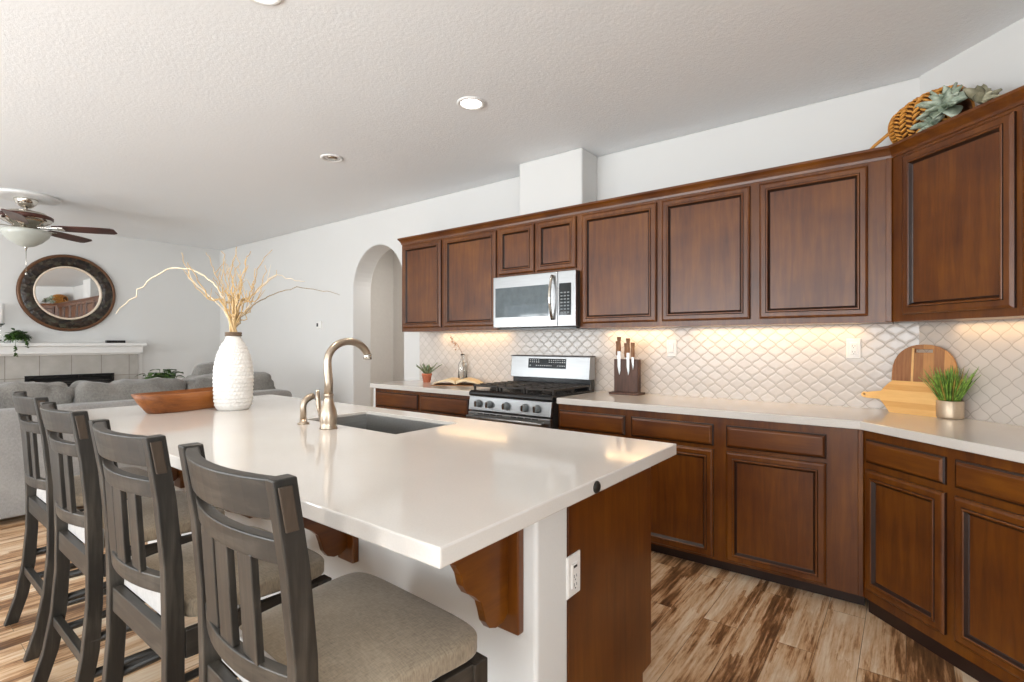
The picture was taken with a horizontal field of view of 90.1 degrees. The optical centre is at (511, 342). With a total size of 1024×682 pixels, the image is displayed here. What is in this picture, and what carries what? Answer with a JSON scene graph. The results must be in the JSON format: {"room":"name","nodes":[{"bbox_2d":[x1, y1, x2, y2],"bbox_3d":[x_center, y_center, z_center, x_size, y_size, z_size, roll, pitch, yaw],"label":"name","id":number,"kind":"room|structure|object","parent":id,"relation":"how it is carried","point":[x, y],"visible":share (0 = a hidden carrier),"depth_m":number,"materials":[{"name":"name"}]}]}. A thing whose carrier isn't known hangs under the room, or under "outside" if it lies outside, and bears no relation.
{"room":"kitchen","nodes":[
{"label":"kitchen","id":0,"kind":"room"},
{"bbox_2d":[0,221,219,378],"bbox_3d":[-6.775,-0.085,5.322,0.170,2.740,6.965,0,0,38],"label":"wall","id":1,"kind":"structure","parent":0,"point":[179,326],"depth_m":7.26,"materials":[{"name":"paint"}]},
{"bbox_2d":[16,254,115,331],"bbox_3d":[-5.684,-0.640,6.559,0.045,0.986,0.986,0,0,38],"label":"round mirror","id":2,"kind":"object","parent":1,"relation":"attached to","point":[60,292],"visible":1,"depth_m":6.54,"materials":[{"name":"wood"}]},
{"bbox_2d":[116,267,231,321],"bbox_3d":[-1.886,-0.194,2.866,0.674,0.463,0.020,0,0,0],"label":"branch","id":3,"kind":"object","parent":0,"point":[217,287],"visible":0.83,"depth_m":2.86,"materials":[{"name":"beige wood"}]},
{"bbox_2d":[230,247,244,313],"bbox_3d":[-1.535,-0.249,2.852,0.094,0.571,0.045,0,0,17],"label":"branch","id":4,"kind":"object","parent":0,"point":[236,247],"visible":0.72,"depth_m":2.85,"materials":[{"name":"beige wood"}]},
{"bbox_2d":[232,251,250,330],"bbox_3d":[-1.504,-0.235,2.827,0.127,0.544,0.041,0,0,24],"label":"branch","id":5,"kind":"object","parent":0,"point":[250,251],"visible":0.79,"depth_m":2.83,"materials":[{"name":"beige wood"}]},
{"bbox_2d":[238,288,254,320],"bbox_3d":[-1.514,-0.158,2.887,0.112,0.388,0.028,0,0,-23],"label":"branch","id":6,"kind":"object","parent":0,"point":[254,288],"visible":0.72,"depth_m":2.89,"materials":[{"name":"beige wood"}]},
{"bbox_2d":[237,297,257,322],"bbox_3d":[-1.501,-0.113,2.884,0.143,0.300,0.030,0,0,-12],"label":"branch","id":7,"kind":"object","parent":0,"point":[246,297],"visible":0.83,"depth_m":2.88,"materials":[{"name":"beige wood"}]},
{"bbox_2d":[236,270,276,324],"bbox_3d":[-1.445,-0.188,2.876,0.241,0.449,0.021,0,0,-6],"label":"branch","id":8,"kind":"object","parent":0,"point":[276,270],"visible":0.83,"depth_m":2.87,"materials":[{"name":"beige wood"}]},
{"bbox_2d":[371,249,403,406],"bbox_3d":[-0.924,-0.085,6.338,3.200,2.740,1.285,0,0,38],"label":"wall","id":9,"kind":"structure","parent":0,"point":[387,336],"depth_m":7.57,"materials":[{"name":"paint"}]},
{"bbox_2d":[0,506,978,681],"bbox_3d":[-1.986,1.310,2.666,11.000,0.050,8.600,0,0,38],"label":"floor","id":10,"kind":"structure","parent":0,"point":[709,623],"depth_m":2.25,"materials":[{"name":"brown wood"}]},
{"bbox_2d":[0,354,141,386],"bbox_3d":[-5.652,0.718,6.550,0.112,1.135,1.550,0,0,38],"label":"fireplace","id":11,"kind":"object","parent":10,"relation":"on","point":[68,369],"visible":0.41,"depth_m":6.52,"materials":[{"name":"grey stone"}]},
{"bbox_2d":[0,343,146,355],"bbox_3d":[-5.609,0.077,6.517,0.220,0.155,1.560,0,0,38],"label":"mantel shelf","id":12,"kind":"object","parent":11,"relation":"on","point":[6,349],"visible":0.99,"depth_m":6.45,"materials":[{"name":"white wood"}]},
{"bbox_2d":[0,304,4,342],"bbox_3d":[-6.000,-0.231,5.992,0.090,0.460,0.090,0,0,38],"label":"candle holder","id":13,"kind":"object","parent":12,"relation":"on","point":[2,306],"visible":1,"depth_m":5.99,"materials":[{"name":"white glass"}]},
{"bbox_2d":[0,304,4,322],"bbox_3d":[-6.000,-0.346,5.992,0.080,0.228,0.080,0,0,38],"label":"candle","id":14,"kind":"object","parent":13,"relation":"on","point":[2,306],"depth_m":5.99,"materials":[{"name":"white wax"}]},
{"bbox_2d":[3,328,31,356],"bbox_3d":[-5.890,-0.006,6.090,0.314,0.351,0.254,0,0,26],"label":"trailing plant","id":15,"kind":"object","parent":12,"relation":"on","point":[15,336],"visible":1,"depth_m":6.06,"materials":[{"name":"green plant"}]},
{"bbox_2d":[105,340,125,342],"bbox_3d":[-5.344,-0.018,6.893,0.060,0.035,0.210,0,0,38],"label":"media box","id":16,"kind":"object","parent":12,"relation":"on","point":[106,341],"visible":1,"depth_m":6.87,"materials":[{"name":"black plastic"}]},
{"bbox_2d":[3,391,147,662],"bbox_3d":[-1.983,0.754,2.396,0.522,1.062,0.512,0,0,38],"label":"counter stool","id":17,"kind":"object","parent":10,"relation":"on","point":[39,503],"visible":0.39,"depth_m":2.19,"materials":[{"name":"grey wood"}]},
{"bbox_2d":[36,489,45,502],"bbox_3d":[-2.068,0.672,2.285,0.372,0.083,0.024,0,0,38],"label":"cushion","id":18,"kind":"object","parent":17,"relation":"on","point":[41,494],"depth_m":2.32,"materials":[{"name":"beige fabric"}]},
{"bbox_2d":[74,467,147,506],"bbox_3d":[-1.946,0.673,2.443,0.511,0.075,0.392,0,0,38],"label":"seat cushion","id":19,"kind":"object","parent":17,"relation":"on","point":[77,480],"depth_m":2.38,"materials":[{"name":"fabric"}]},
{"bbox_2d":[31,401,224,681],"bbox_3d":[-1.459,0.754,1.962,0.522,1.062,0.512,0,0,38],"label":"counter stool","id":20,"kind":"object","parent":10,"relation":"on","point":[73,527],"visible":0.62,"depth_m":1.75,"materials":[{"name":"grey wood"}]},
{"bbox_2d":[83,490,224,546],"bbox_3d":[-1.422,0.673,2.010,0.511,0.075,0.392,0,0,38],"label":"seat cushion","id":21,"kind":"object","parent":20,"relation":"on","point":[147,502],"depth_m":1.89,"materials":[{"name":"fabric"}]},
{"bbox_2d":[0,372,291,519],"bbox_3d":[-3.732,0.782,4.156,0.987,1.007,3.835,0,0,38],"label":"sofa","id":22,"kind":"object","parent":10,"relation":"on","point":[81,394],"visible":0.27,"depth_m":3.90,"materials":[{"name":"grey fabric"}]},
{"bbox_2d":[0,381,73,408],"bbox_3d":[-3.809,0.568,3.772,0.418,0.580,0.858,0,0,38],"label":"cushion","id":23,"kind":"object","parent":22,"relation":"on","point":[60,393],"depth_m":3.84,"materials":[{"name":"grey fabric"}]},
{"bbox_2d":[69,377,185,402],"bbox_3d":[-3.311,0.588,4.411,0.424,0.576,0.852,0,0,38],"label":"cushion","id":24,"kind":"object","parent":22,"relation":"on","point":[81,391],"depth_m":4.24,"materials":[{"name":"grey fabric"}]},
{"bbox_2d":[191,362,213,374],"bbox_3d":[-3.047,0.454,5.251,0.212,0.532,0.444,0,0,38],"label":"throw pillow","id":25,"kind":"object","parent":22,"relation":"on","point":[203,368],"visible":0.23,"depth_m":5.10,"materials":[{"name":"grey fabric"}]},
{"bbox_2d":[181,372,275,389],"bbox_3d":[-2.827,0.575,5.064,0.423,0.580,0.916,0,0,38],"label":"cushion","id":26,"kind":"object","parent":22,"relation":"on","point":[262,380],"depth_m":4.88,"materials":[{"name":"grey fabric"}]},
{"bbox_2d":[135,369,184,378],"bbox_3d":[-4.266,0.800,6.251,0.565,0.969,0.525,0,0,38],"label":"leafy plant","id":27,"kind":"object","parent":10,"relation":"on","point":[168,374],"visible":0.26,"depth_m":6.17,"materials":[{"name":"green plant"}]},
{"bbox_2d":[89,419,331,681],"bbox_3d":[-0.907,0.754,1.519,0.522,1.062,0.512,0,0,37],"label":"counter stool","id":28,"kind":"object","parent":10,"relation":"on","point":[165,580],"visible":0.66,"depth_m":1.31,"materials":[{"name":"grey wood"}]},
{"bbox_2d":[124,556,160,614],"bbox_3d":[-0.991,0.672,1.407,0.372,0.083,0.024,0,0,37],"label":"cushion","id":29,"kind":"object","parent":28,"relation":"on","point":[152,598],"depth_m":1.40,"materials":[{"name":"beige fabric"}]},
{"bbox_2d":[146,526,323,616],"bbox_3d":[-0.870,0.673,1.567,0.511,0.075,0.392,0,0,37],"label":"seat cushion","id":30,"kind":"object","parent":28,"relation":"on","point":[269,579],"depth_m":1.44,"materials":[{"name":"fabric"}]},
{"bbox_2d":[178,442,487,681],"bbox_3d":[-0.415,0.754,1.145,0.522,1.062,0.512,0,0,40],"label":"counter stool","id":31,"kind":"object","parent":10,"relation":"on","point":[356,626],"visible":1,"depth_m":1.02,"materials":[{"name":"grey wood"}]},
{"bbox_2d":[222,629,276,681],"bbox_3d":[-0.505,0.672,1.038,0.372,0.083,0.024,0,0,40],"label":"cushion","id":32,"kind":"object","parent":31,"relation":"on","point":[225,671],"depth_m":1.09,"materials":[{"name":"beige fabric"}]},
{"bbox_2d":[239,572,476,681],"bbox_3d":[-0.376,0.673,1.190,0.511,0.075,0.392,0,0,40],"label":"seat cushion","id":33,"kind":"object","parent":31,"relation":"on","point":[369,628],"depth_m":1.13,"materials":[{"name":"fabric"}]},
{"bbox_2d":[148,467,650,681],"bbox_3d":[-0.899,0.848,2.387,2.823,0.874,1.042,0,0,38],"label":"kitchen island","id":34,"kind":"object","parent":10,"relation":"on","point":[511,590],"visible":0.36,"depth_m":1.53,"materials":[{"name":"paint"}]},
{"bbox_2d":[74,395,675,568],"bbox_3d":[-0.932,0.391,2.305,2.970,0.040,1.207,0,0,38],"label":"island countertop","id":35,"kind":"structure","parent":34,"relation":"on","point":[437,497],"depth_m":1.57,"materials":[{"name":"white stone"}]},
{"bbox_2d":[131,387,214,413],"bbox_3d":[-1.810,0.317,2.902,0.232,0.109,0.636,0,0,22],"label":"dough bowl","id":36,"kind":"object","parent":35,"relation":"on","point":[199,398],"visible":0.62,"depth_m":2.73,"materials":[{"name":"brown wood"}]},
{"bbox_2d":[212,332,253,410],"bbox_3d":[-1.560,0.155,2.866,0.206,0.432,0.207,0,0,13],"label":"vase","id":37,"kind":"object","parent":35,"relation":"on","point":[233,380],"visible":1,"depth_m":2.79,"materials":[{"name":"white ceramic"}]},
{"bbox_2d":[181,252,231,329],"bbox_3d":[-1.690,-0.232,2.845,0.281,0.538,0.021,0,0,-6],"label":"branch","id":38,"kind":"object","parent":37,"relation":"in","point":[181,252],"visible":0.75,"depth_m":2.84,"materials":[{"name":"beige wood"}]},
{"bbox_2d":[189,270,228,320],"bbox_3d":[-1.670,-0.184,2.845,0.241,0.440,0.033,0,0,-16],"label":"branch","id":39,"kind":"object","parent":37,"relation":"in","point":[189,270],"visible":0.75,"depth_m":2.84,"materials":[{"name":"beige wood"}]},
{"bbox_2d":[187,262,234,331],"bbox_3d":[-1.650,-0.200,2.815,0.234,0.472,0.017,0,0,-24],"label":"branch","id":40,"kind":"object","parent":37,"relation":"in","point":[187,262],"visible":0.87,"depth_m":2.82,"materials":[{"name":"beige wood"}]},
{"bbox_2d":[206,253,231,331],"bbox_3d":[-1.627,-0.232,2.836,0.132,0.538,0.037,0,0,-13],"label":"branch","id":41,"kind":"object","parent":37,"relation":"in","point":[206,253],"visible":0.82,"depth_m":2.84,"materials":[{"name":"beige wood"}]},
{"bbox_2d":[215,268,230,329],"bbox_3d":[-1.618,-0.193,2.881,0.106,0.460,0.024,0,0,12],"label":"branch","id":42,"kind":"object","parent":37,"relation":"in","point":[220,268],"visible":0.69,"depth_m":2.88,"materials":[{"name":"beige wood"}]},
{"bbox_2d":[213,278,236,331],"bbox_3d":[-1.589,-0.162,2.838,0.121,0.396,0.027,0,0,-31],"label":"branch","id":43,"kind":"object","parent":37,"relation":"in","point":[213,278],"visible":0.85,"depth_m":2.84,"materials":[{"name":"beige wood"}]},
{"bbox_2d":[220,251,234,301],"bbox_3d":[-1.593,-0.239,2.865,0.092,0.552,0.018,0,0,-4],"label":"branch","id":44,"kind":"object","parent":37,"relation":"in","point":[221,251],"visible":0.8,"depth_m":2.86,"materials":[{"name":"beige wood"}]},
{"bbox_2d":[225,264,233,331],"bbox_3d":[-1.571,-0.207,2.838,0.037,0.487,0.061,0,0,14],"label":"branch","id":45,"kind":"object","parent":37,"relation":"in","point":[225,264],"visible":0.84,"depth_m":2.84,"materials":[{"name":"beige wood"}]},
{"bbox_2d":[223,255,239,330],"bbox_3d":[-1.585,-0.232,2.903,0.096,0.536,0.051,0,0,14],"label":"branch","id":46,"kind":"object","parent":37,"relation":"in","point":[236,255],"visible":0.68,"depth_m":2.90,"materials":[{"name":"beige wood"}]},
{"bbox_2d":[227,285,240,321],"bbox_3d":[-1.551,-0.142,2.840,0.095,0.359,0.057,0,0,38],"label":"branch","id":47,"kind":"object","parent":37,"relation":"in","point":[233,285],"visible":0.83,"depth_m":2.82,"materials":[{"name":"beige wood"}]},
{"bbox_2d":[233,259,246,305],"bbox_3d":[-1.534,-0.226,2.865,0.103,0.525,0.026,0,0,4],"label":"branch","id":48,"kind":"object","parent":37,"relation":"in","point":[237,294],"visible":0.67,"depth_m":2.86,"materials":[{"name":"beige wood"}]},
{"bbox_2d":[236,268,255,308],"bbox_3d":[-1.509,-0.193,2.886,0.117,0.460,0.030,0,0,-14],"label":"branch","id":49,"kind":"object","parent":37,"relation":"in","point":[255,268],"visible":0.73,"depth_m":2.89,"materials":[{"name":"beige wood"}]},
{"bbox_2d":[230,250,271,331],"bbox_3d":[-1.460,-0.242,2.858,0.252,0.558,0.022,0,0,3],"label":"branch","id":50,"kind":"object","parent":37,"relation":"in","point":[247,299],"visible":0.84,"depth_m":2.85,"materials":[{"name":"beige wood"}]},
{"bbox_2d":[236,268,266,319],"bbox_3d":[-1.480,-0.203,2.882,0.187,0.478,0.022,0,0,-7],"label":"branch","id":51,"kind":"object","parent":37,"relation":"in","point":[265,268],"visible":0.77,"depth_m":2.88,"materials":[{"name":"beige wood"}]},
{"bbox_2d":[236,266,304,327],"bbox_3d":[-1.391,-0.206,2.927,0.384,0.485,0.020,0,0,-19],"label":"branch","id":52,"kind":"object","parent":37,"relation":"in","point":[270,266],"visible":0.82,"depth_m":2.92,"materials":[{"name":"beige wood"}]},
{"bbox_2d":[236,286,338,326],"bbox_3d":[-1.292,-0.146,2.943,0.574,0.365,0.030,0,0,-17],"label":"branch","id":53,"kind":"object","parent":37,"relation":"in","point":[296,286],"visible":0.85,"depth_m":2.90,"materials":[{"name":"beige wood"}]},
{"bbox_2d":[297,393,314,424],"bbox_3d":[-0.947,0.301,2.353,0.052,0.140,0.080,0,0,38],"label":"soap dispenser","id":54,"kind":"object","parent":35,"relation":"on","point":[303,416],"visible":1,"depth_m":2.33,"materials":[{"name":"silver metal"}]},
{"bbox_2d":[316,338,371,429],"bbox_3d":[-0.753,0.174,2.303,0.108,0.394,0.260,0,0,38],"label":"faucet","id":55,"kind":"object","parent":35,"relation":"on","point":[327,414],"visible":1,"depth_m":2.21,"materials":[{"name":"silver metal"}]},
{"bbox_2d":[313,414,446,433],"bbox_3d":[-0.634,0.502,2.435,0.682,0.236,0.363,0,0,38],"label":"sink","id":56,"kind":"object","parent":35,"relation":"in","point":[392,425],"visible":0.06,"depth_m":2.67,"materials":[{"name":"metal"}]},
{"bbox_2d":[566,550,579,599],"bbox_3d":[0.178,0.663,1.464,0.010,0.118,0.072,0,0,38],"label":"wall outlet","id":57,"kind":"object","parent":34,"relation":"attached to","point":[572,561],"visible":1,"depth_m":1.45,"materials":[{"name":"white plastic"}]},
{"bbox_2d":[374,388,470,417],"bbox_3d":[-0.611,0.849,4.567,1.233,0.873,0.628,0,0,38],"label":"base cabinet","id":58,"kind":"object","parent":10,"relation":"on","point":[421,402],"visible":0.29,"depth_m":4.29,"materials":[{"name":"brown wood"}]},
{"bbox_2d":[370,380,490,395],"bbox_3d":[-0.614,0.391,4.570,1.260,0.040,0.631,0,0,38],"label":"countertop","id":59,"kind":"structure","parent":58,"relation":"on","point":[410,385],"depth_m":4.36,"materials":[{"name":"white stone"}]},
{"bbox_2d":[416,363,441,381],"bbox_3d":[-0.811,0.277,4.848,0.275,0.189,0.262,0,0,38],"label":"aloe","id":60,"kind":"object","parent":59,"relation":"on","point":[426,375],"visible":1,"depth_m":4.83,"materials":[{"name":"plant"}]},
{"bbox_2d":[422,373,431,381],"bbox_3d":[-0.809,0.330,4.865,0.098,0.082,0.098,0,0,38],"label":"pot","id":61,"kind":"object","parent":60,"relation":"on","point":[426,377],"depth_m":4.83,"materials":[{"name":"ceramic"}]},
{"bbox_2d":[431,377,482,385],"bbox_3d":[-0.478,0.344,4.566,0.430,0.055,0.276,0,0,6],"label":"open book","id":62,"kind":"object","parent":59,"relation":"on","point":[454,381],"visible":0.95,"depth_m":4.48,"materials":[{"name":"paper"}]},
{"bbox_2d":[458,354,466,382],"bbox_3d":[-0.462,0.235,4.784,0.084,0.264,0.084,0,0,38],"label":"glass bottle","id":63,"kind":"object","parent":59,"relation":"on","point":[462,367],"visible":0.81,"depth_m":4.75,"materials":[{"name":"clear glass"}]},
{"bbox_2d":[466,355,595,428],"bbox_3d":[0.133,0.683,3.889,0.752,1.164,0.695,0,0,38],"label":"gas range","id":64,"kind":"object","parent":10,"relation":"on","point":[530,399],"visible":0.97,"depth_m":3.81,"materials":[{"name":"metal"}]},
{"bbox_2d":[469,388,592,401],"bbox_3d":[0.146,0.379,3.906,0.750,0.041,0.584,0,0,38],"label":"cooktop","id":65,"kind":"object","parent":64,"relation":"in","point":[494,394],"depth_m":3.70,"materials":[{"name":"black metal"}]},
{"bbox_2d":[559,404,627,437],"bbox_3d":[0.697,0.849,3.560,0.511,0.873,0.628,0,0,38],"label":"base cabinet","id":66,"kind":"object","parent":10,"relation":"on","point":[585,419],"visible":0.27,"depth_m":3.31,"materials":[{"name":"brown wood"}]},
{"bbox_2d":[557,391,1023,463],"bbox_3d":[1.979,0.391,1.893,1.307,0.040,4.885,0,0,-30],"label":"countertop","id":67,"kind":"structure","parent":66,"relation":"on","point":[987,438],"depth_m":2.57,"materials":[{"name":"white stone"}]},
{"bbox_2d":[609,359,644,395],"bbox_3d":[0.832,0.244,3.702,0.228,0.254,0.124,0,0,38],"label":"knife block","id":68,"kind":"object","parent":67,"relation":"on","point":[624,384],"visible":0.98,"depth_m":3.67,"materials":[{"name":"brown wood"}]},
{"bbox_2d":[617,337,620,374],"bbox_3d":[0.776,0.093,3.708,0.026,0.275,0.021,0,0,38],"label":"kitchen knife","id":69,"kind":"object","parent":68,"relation":"in","point":[618,338],"visible":1,"depth_m":3.70,"materials":[{"name":"metal"}]},
{"bbox_2d":[624,343,626,358],"bbox_3d":[0.830,0.058,3.718,0.026,0.114,0.021,0,0,38],"label":"kitchen knife","id":70,"kind":"object","parent":68,"relation":"on","point":[625,353],"visible":0.61,"depth_m":3.71,"materials":[{"name":"wood"}]},
{"bbox_2d":[626,338,629,374],"bbox_3d":[0.831,0.099,3.665,0.026,0.265,0.021,0,0,38],"label":"kitchen knife","id":71,"kind":"object","parent":68,"relation":"in","point":[627,339],"visible":1,"depth_m":3.66,"materials":[{"name":"metal"}]},
{"bbox_2d":[631,342,634,366],"bbox_3d":[0.860,0.093,3.643,0.026,0.195,0.021,0,0,38],"label":"kitchen knife","id":72,"kind":"object","parent":68,"relation":"in","point":[632,343],"visible":1,"depth_m":3.64,"materials":[{"name":"wood"}]},
{"bbox_2d":[861,380,940,416],"bbox_3d":[2.074,0.287,2.704,0.043,0.172,0.429,0,0,-24],"label":"paddle board","id":73,"kind":"object","parent":67,"relation":"on","point":[905,397],"visible":0.85,"depth_m":2.68,"materials":[{"name":"brown wood"}]},
{"bbox_2d":[891,344,957,382],"bbox_3d":[2.151,0.190,2.676,0.052,0.365,0.284,0,0,-29],"label":"cutting board","id":74,"kind":"object","parent":67,"relation":"on","point":[908,365],"visible":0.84,"depth_m":2.69,"materials":[{"name":"brown wood"}]},
{"bbox_2d":[920,366,980,419],"bbox_3d":[2.151,0.240,2.524,0.232,0.263,0.253,0,0,38],"label":"potted grass","id":75,"kind":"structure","parent":67,"relation":"on","point":[951,391],"depth_m":2.48,"materials":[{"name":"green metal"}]},
{"bbox_2d":[936,399,964,419],"bbox_3d":[2.161,0.327,2.524,0.108,0.088,0.108,0,0,38],"label":"pot","id":76,"kind":"object","parent":75,"relation":"on","point":[954,409],"depth_m":2.48,"materials":[{"name":"beige metal"}]},
{"bbox_2d":[628,410,723,568],"bbox_3d":[1.115,0.849,3.238,0.545,0.873,0.628,0,0,38],"label":"base cabinet","id":77,"kind":"object","parent":10,"relation":"on","point":[685,486],"visible":0.62,"depth_m":2.95,"materials":[{"name":"brown wood"}]},
{"bbox_2d":[720,418,864,605],"bbox_3d":[1.592,0.849,2.870,0.660,0.873,0.628,0,0,38],"label":"base cabinet","id":78,"kind":"object","parent":10,"relation":"on","point":[792,495],"visible":0.89,"depth_m":2.62,"materials":[{"name":"brown wood"}]},
{"bbox_2d":[864,430,956,666],"bbox_3d":[1.978,0.849,2.266,0.606,0.873,0.425,0,0,-7],"label":"base cabinet","id":79,"kind":"object","parent":10,"relation":"on","point":[907,482],"visible":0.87,"depth_m":2.19,"materials":[{"name":"brown wood"}]},
{"bbox_2d":[950,448,1023,681],"bbox_3d":[2.049,0.849,1.721,0.606,0.873,0.675,0,0,-7],"label":"base cabinet","id":80,"kind":"object","parent":10,"relation":"on","point":[987,492],"visible":0.91,"depth_m":1.88,"materials":[{"name":"brown wood"}]},
{"bbox_2d":[0,0,1023,250],"bbox_3d":[-1.986,-1.480,2.666,11.000,0.050,8.600,0,0,38],"label":"ceiling","id":81,"kind":"structure","parent":0,"point":[209,124],"depth_m":2.88,"materials":[{"name":"paint"}]},
{"bbox_2d":[0,188,116,274],"bbox_3d":[-4.838,-1.062,5.017,1.444,0.785,1.386,0,0,38],"label":"ceiling fan","id":82,"kind":"object","parent":81,"relation":"hanging from","point":[24,230],"visible":1,"depth_m":5.01,"materials":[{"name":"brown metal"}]},
{"bbox_2d":[250,0,281,5],"bbox_3d":[-1.041,-1.450,2.115,0.170,0.009,0.170,0,0,38],"label":"recessed light","id":83,"kind":"object","parent":81,"relation":"in","point":[261,2],"visible":1,"depth_m":2.17,"materials":[{"name":"white"}]},
{"bbox_2d":[320,154,342,162],"bbox_3d":[-1.416,-1.450,4.022,0.170,0.018,0.170,0,0,38],"label":"recessed light","id":84,"kind":"object","parent":81,"relation":"in","point":[333,158],"visible":1,"depth_m":4.00,"materials":[{"name":"metal"}]},
{"bbox_2d":[457,96,484,109],"bbox_3d":[-0.248,-1.450,3.101,0.170,0.009,0.170,0,0,38],"label":"recessed light","id":85,"kind":"object","parent":81,"relation":"in","point":[468,102],"visible":1,"depth_m":3.09,"materials":[{"name":"white"}]},
{"bbox_2d":[493,270,590,330],"bbox_3d":[0.252,-0.314,4.009,0.762,0.418,0.451,0,0,38],"label":"microwave","id":86,"kind":"object","parent":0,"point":[550,300],"visible":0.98,"depth_m":3.84,"materials":[{"name":"metal"}]},
{"bbox_2d":[520,148,596,214],"bbox_3d":[0.361,-1.195,4.070,0.585,0.520,0.240,0,0,38],"label":"wall","id":87,"kind":"structure","parent":0,"point":[569,178],"depth_m":3.94,"materials":[{"name":"paint"}]},
{"bbox_2d":[220,77,919,406],"bbox_3d":[-1.146,-0.085,5.542,8.820,2.740,0.252,0,0,38],"label":"wall","id":88,"kind":"structure","parent":0,"point":[281,336],"depth_m":5.53,"materials":[{"name":"paint"}]},
{"bbox_2d":[316,321,321,328],"bbox_3d":[-2.383,-0.223,6.321,0.100,0.090,0.024,0,0,38],"label":"thermostat","id":89,"kind":"object","parent":88,"relation":"attached to","point":[318,323],"visible":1,"depth_m":6.30,"materials":[{"name":"white plastic"}]},
{"bbox_2d":[402,228,513,331],"bbox_3d":[-0.494,-0.523,4.652,1.180,0.833,0.350,0,0,38],"label":"upper cabinet","id":90,"kind":"object","parent":88,"relation":"attached to","point":[447,282],"visible":0.92,"depth_m":4.49,"materials":[{"name":"brown wood"}]},
{"bbox_2d":[397,85,1023,244],"bbox_3d":[0.719,-0.968,3.411,0.695,0.059,4.752,0,0,-42],"label":"crown molding","id":91,"kind":"structure","parent":90,"relation":"attached to","point":[1014,98],"depth_m":2.90,"materials":[{"name":"brown wood"}]},
{"bbox_2d":[498,214,579,276],"bbox_3d":[0.278,-0.734,4.058,0.767,0.413,0.350,0,0,38],"label":"upper cabinet","id":92,"kind":"object","parent":88,"relation":"attached to","point":[548,245],"visible":0.85,"depth_m":3.90,"materials":[{"name":"brown wood"}]},
{"bbox_2d":[580,199,672,328],"bbox_3d":[0.819,-0.523,3.641,0.599,0.833,0.350,0,0,38],"label":"upper cabinet","id":93,"kind":"object","parent":88,"relation":"attached to","point":[620,246],"visible":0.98,"depth_m":3.50,"materials":[{"name":"brown wood"}]},
{"bbox_2d":[420,323,918,408],"bbox_3d":[0.641,0.188,4.001,3.992,0.595,0.008,0,0,38],"label":"tiled wall","id":94,"kind":"structure","parent":88,"relation":"attached to","point":[803,364],"depth_m":3.40,"materials":[{"name":"white tile"}]},
{"bbox_2d":[667,340,676,355],"bbox_3d":[1.128,0.035,3.615,0.072,0.118,0.010,0,0,38],"label":"wall switch","id":95,"kind":"object","parent":94,"relation":"attached to","point":[671,344],"visible":1,"depth_m":3.61,"materials":[{"name":"white plastic"}]},
{"bbox_2d":[846,338,860,358],"bbox_3d":[1.978,0.033,2.961,0.072,0.118,0.010,0,0,38],"label":"wall outlet","id":96,"kind":"object","parent":94,"relation":"attached to","point":[853,346],"visible":1,"depth_m":2.96,"materials":[{"name":"white plastic"}]},
{"bbox_2d":[660,158,892,327],"bbox_3d":[1.538,-0.523,3.087,1.218,0.833,0.350,0,0,38],"label":"upper cabinet","id":97,"kind":"object","parent":88,"relation":"attached to","point":[814,248],"visible":1,"depth_m":2.89,"materials":[{"name":"brown wood"}]},
{"bbox_2d":[920,18,1023,425],"bbox_3d":[2.439,-0.085,1.889,0.198,2.740,1.838,0,0,-7],"label":"wall","id":98,"kind":"structure","parent":0,"point":[996,62],"depth_m":2.44,"materials":[{"name":"paint"}]},
{"bbox_2d":[892,105,1023,321],"bbox_3d":[2.104,-0.523,2.324,0.326,0.833,0.587,0,0,-7],"label":"upper cabinet","id":99,"kind":"object","parent":98,"relation":"attached to","point":[956,196],"visible":1,"depth_m":2.25,"materials":[{"name":"brown wood"}]},
{"bbox_2d":[870,85,974,148],"bbox_3d":[2.062,-1.116,2.637,0.274,0.266,0.440,0,0,-22],"label":"wicker basket","id":100,"kind":"object","parent":99,"relation":"on","point":[899,126],"visible":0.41,"depth_m":2.55,"materials":[{"name":"brown wicker"}]},
{"bbox_2d":[910,113,944,132],"bbox_3d":[2.005,-1.062,2.450,0.159,0.170,0.128,0,0,38],"label":"succulent","id":101,"kind":"object","parent":100,"relation":"in","point":[928,121],"visible":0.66,"depth_m":2.45,"materials":[{"name":"green plant"}]},
{"bbox_2d":[915,82,967,120],"bbox_3d":[2.010,-1.116,2.398,0.150,0.210,0.236,0,0,-27],"label":"succulent","id":102,"kind":"object","parent":100,"relation":"in","point":[946,102],"visible":0.98,"depth_m":2.37,"materials":[{"name":"green plant"}]},
{"bbox_2d":[962,84,1002,103],"bbox_3d":[2.083,-1.093,2.234,0.176,0.139,0.128,0,0,38],"label":"succulent","id":103,"kind":"object","parent":100,"relation":"in","point":[982,94],"visible":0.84,"depth_m":2.24,"materials":[{"name":"beige plant"}]},
{"bbox_2d":[919,319,1023,425],"bbox_3d":[2.328,0.131,1.944,0.008,0.481,1.700,0,0,-7],"label":"tiled wall","id":104,"kind":"structure","parent":98,"relation":"attached to","point":[996,347],"depth_m":2.42,"materials":[{"name":"white tile"}]},
{"bbox_2d":[1021,104,1023,315],"bbox_3d":[2.179,-0.523,1.744,0.326,0.833,0.583,0,0,-7],"label":"upper cabinet","id":105,"kind":"object","parent":98,"relation":"attached to","point":[1022,105],"visible":1,"depth_m":2.01,"materials":[{"name":"brown wood"}]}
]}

